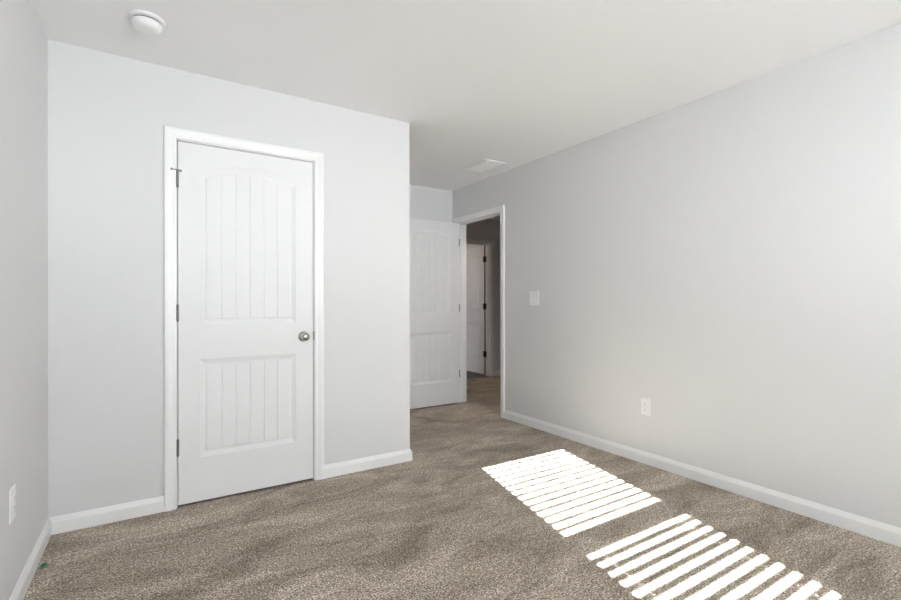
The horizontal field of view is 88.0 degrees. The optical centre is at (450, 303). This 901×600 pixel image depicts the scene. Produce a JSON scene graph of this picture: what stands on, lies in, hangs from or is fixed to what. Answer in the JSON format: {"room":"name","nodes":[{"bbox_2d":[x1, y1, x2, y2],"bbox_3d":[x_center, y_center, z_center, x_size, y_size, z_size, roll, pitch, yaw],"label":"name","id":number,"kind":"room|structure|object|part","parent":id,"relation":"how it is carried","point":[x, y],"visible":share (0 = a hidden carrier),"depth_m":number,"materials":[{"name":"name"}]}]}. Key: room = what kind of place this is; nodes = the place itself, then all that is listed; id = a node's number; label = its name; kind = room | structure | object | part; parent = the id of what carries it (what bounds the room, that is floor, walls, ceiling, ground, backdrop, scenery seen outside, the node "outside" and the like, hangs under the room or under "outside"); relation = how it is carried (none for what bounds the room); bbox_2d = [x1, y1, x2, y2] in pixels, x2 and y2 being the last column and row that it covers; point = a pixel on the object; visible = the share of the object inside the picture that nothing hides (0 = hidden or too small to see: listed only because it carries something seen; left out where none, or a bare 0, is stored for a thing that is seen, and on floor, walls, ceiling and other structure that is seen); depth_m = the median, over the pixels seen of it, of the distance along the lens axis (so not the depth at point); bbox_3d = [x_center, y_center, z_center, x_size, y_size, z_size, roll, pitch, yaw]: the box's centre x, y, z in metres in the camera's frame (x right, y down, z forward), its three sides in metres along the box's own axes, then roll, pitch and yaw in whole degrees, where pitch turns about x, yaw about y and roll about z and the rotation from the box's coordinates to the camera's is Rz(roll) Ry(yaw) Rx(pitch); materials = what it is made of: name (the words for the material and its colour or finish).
{"room":"empty bedroom","nodes":[
{"label":"empty bedroom","id":0,"kind":"room"},
{"bbox_2d":[0,0,47,599],"bbox_3d":[-1.109,-0.082,0.822,0.120,2.440,6.527,0,0,-33],"label":"wall","id":1,"kind":"structure","parent":0,"point":[23,38],"depth_m":1.83,"materials":[{"name":"white paint"}]},
{"bbox_2d":[9,484,15,524],"bbox_3d":[-1.594,0.732,1.701,0.008,0.120,0.074,0,0,-33],"label":"wall outlet","id":2,"kind":"object","parent":1,"relation":"attached to","point":[12,493],"visible":1,"depth_m":1.69,"materials":[{"name":"white plastic"}]},
{"bbox_2d":[48,39,409,517],"bbox_3d":[-1.557,-0.081,3.490,2.002,2.440,1.551,0,0,-33],"label":"wall","id":3,"kind":"structure","parent":0,"point":[108,114],"depth_m":2.52,"materials":[{"name":"white paint"}]},
{"bbox_2d":[170,141,312,504],"bbox_3d":[-1.225,0.110,2.804,0.787,2.028,0.170,0,0,-33],"label":"door","id":4,"kind":"structure","parent":3,"relation":"in","point":[244,316],"depth_m":2.78,"materials":[{"name":"white paint"}]},
{"bbox_3d":[-0.917,0.211,2.940,0.066,0.066,0.068,0,0,-33],"label":"knob","id":5,"kind":"part","parent":4,"relation":"part of","materials":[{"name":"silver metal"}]},
{"bbox_2d":[164,126,323,511],"bbox_3d":[-1.231,0.083,2.846,0.884,2.110,0.150,0,0,-33],"label":"door frame","id":6,"kind":"structure","parent":3,"relation":"attached to","point":[172,135],"depth_m":2.59,"materials":[{"name":"white paint"}]},
{"bbox_2d":[409,185,451,222],"bbox_3d":[-1.479,-0.082,4.529,3.492,2.440,0.115,0,0,-33],"label":"wall","id":7,"kind":"structure","parent":0,"point":[426,203],"depth_m":5.26,"materials":[{"name":"white paint"}]},
{"bbox_2d":[23,371,900,599],"bbox_3d":[0.360,1.186,3.475,5.451,0.100,9.733,0,0,-33],"label":"floor","id":8,"kind":"structure","parent":0,"point":[486,505],"depth_m":2.24,"materials":[{"name":"carpet"}]},
{"bbox_2d":[32,0,900,219],"bbox_3d":[0.356,-1.354,3.475,5.451,0.100,9.733,0,0,-33],"label":"ceiling","id":9,"kind":"structure","parent":0,"point":[515,83],"depth_m":2.41,"materials":[{"name":"white paint"}]},
{"bbox_2d":[128,9,164,34],"bbox_3d":[-1.390,-1.276,2.136,0.145,0.052,0.145,0,0,-33],"label":"smoke detector","id":10,"kind":"object","parent":9,"relation":"attached to","point":[146,22],"visible":1,"depth_m":2.10,"materials":[{"name":"white plastic"}]},
{"bbox_2d":[464,159,506,172],"bbox_3d":[0.327,-1.298,4.433,0.237,0.013,0.370,0,0,-33],"label":"ceiling vent","id":11,"kind":"object","parent":9,"relation":"in","point":[486,165],"visible":1,"depth_m":4.41,"materials":[{"name":"white plastic"}]},
{"bbox_2d":[466,244,484,248],"bbox_3d":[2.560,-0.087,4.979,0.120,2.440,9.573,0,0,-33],"label":"door frame","id":12,"kind":"structure","parent":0,"point":[468,246],"depth_m":8.28,"materials":[{"name":"white paint"}]},
{"bbox_2d":[466,219,499,370],"bbox_3d":[0.164,-0.084,7.012,1.723,2.440,0.115,0,0,-33],"label":"wall","id":13,"kind":"structure","parent":0,"point":[488,229],"depth_m":7.29,"materials":[{"name":"white paint"}]},
{"bbox_2d":[466,246,486,373],"bbox_3d":[0.350,0.107,7.677,0.170,2.026,0.876,0,0,-33],"label":"door","id":14,"kind":"structure","parent":13,"relation":"in","point":[476,353],"depth_m":7.56,"materials":[{"name":"white paint"}]},
{"bbox_2d":[466,238,493,376],"bbox_3d":[0.239,0.081,7.060,0.940,2.110,0.150,0,0,-33],"label":"door frame","id":15,"kind":"structure","parent":13,"relation":"attached to","point":[489,244],"depth_m":7.24,"materials":[{"name":"white paint"}]},
{"bbox_2d":[494,370,499,375],"bbox_3d":[1.755,1.092,5.847,0.303,0.084,3.560,0,0,-33],"label":"baseboard","id":16,"kind":"structure","parent":13,"relation":"attached to","point":[497,372],"depth_m":7.29,"materials":[{"name":"white paint"}]},
{"bbox_2d":[452,23,900,527],"bbox_3d":[1.505,-0.086,3.212,0.115,2.440,7.733,0,0,-33],"label":"wall","id":17,"kind":"structure","parent":0,"point":[728,260],"depth_m":2.77,"materials":[{"name":"white paint"}]},
{"bbox_2d":[410,218,459,408],"bbox_3d":[-0.222,0.109,5.100,0.817,2.026,0.170,0,0,-33],"label":"door","id":18,"kind":"structure","parent":17,"relation":"in","point":[434,245],"depth_m":5.11,"materials":[{"name":"white paint"}]},
{"bbox_2d":[9,410,900,599],"bbox_3d":[0.363,1.094,1.764,3.372,0.084,6.527,0,0,-33],"label":"baseboard","id":19,"kind":"structure","parent":17,"relation":"attached to","point":[890,534],"depth_m":2.54,"materials":[{"name":"white paint"}]},
{"bbox_2d":[453,205,504,417],"bbox_3d":[0.341,0.081,5.031,0.150,2.110,0.909,0,0,-33],"label":"door frame","id":20,"kind":"structure","parent":17,"relation":"attached to","point":[499,210],"depth_m":5.19,"materials":[{"name":"white paint"}]},
{"bbox_2d":[529,291,538,304],"bbox_3d":[0.759,-0.046,4.256,0.016,0.128,0.125,0,0,-33],"label":"light switch","id":21,"kind":"object","parent":17,"relation":"attached to","point":[533,295],"visible":1,"depth_m":4.26,"materials":[{"name":"white plastic"}]},
{"bbox_2d":[641,398,649,415],"bbox_3d":[1.378,0.733,3.298,0.008,0.120,0.074,0,0,-33],"label":"wall outlet","id":22,"kind":"object","parent":17,"relation":"attached to","point":[645,403],"visible":1,"depth_m":3.30,"materials":[{"name":"white plastic"}]}
]}

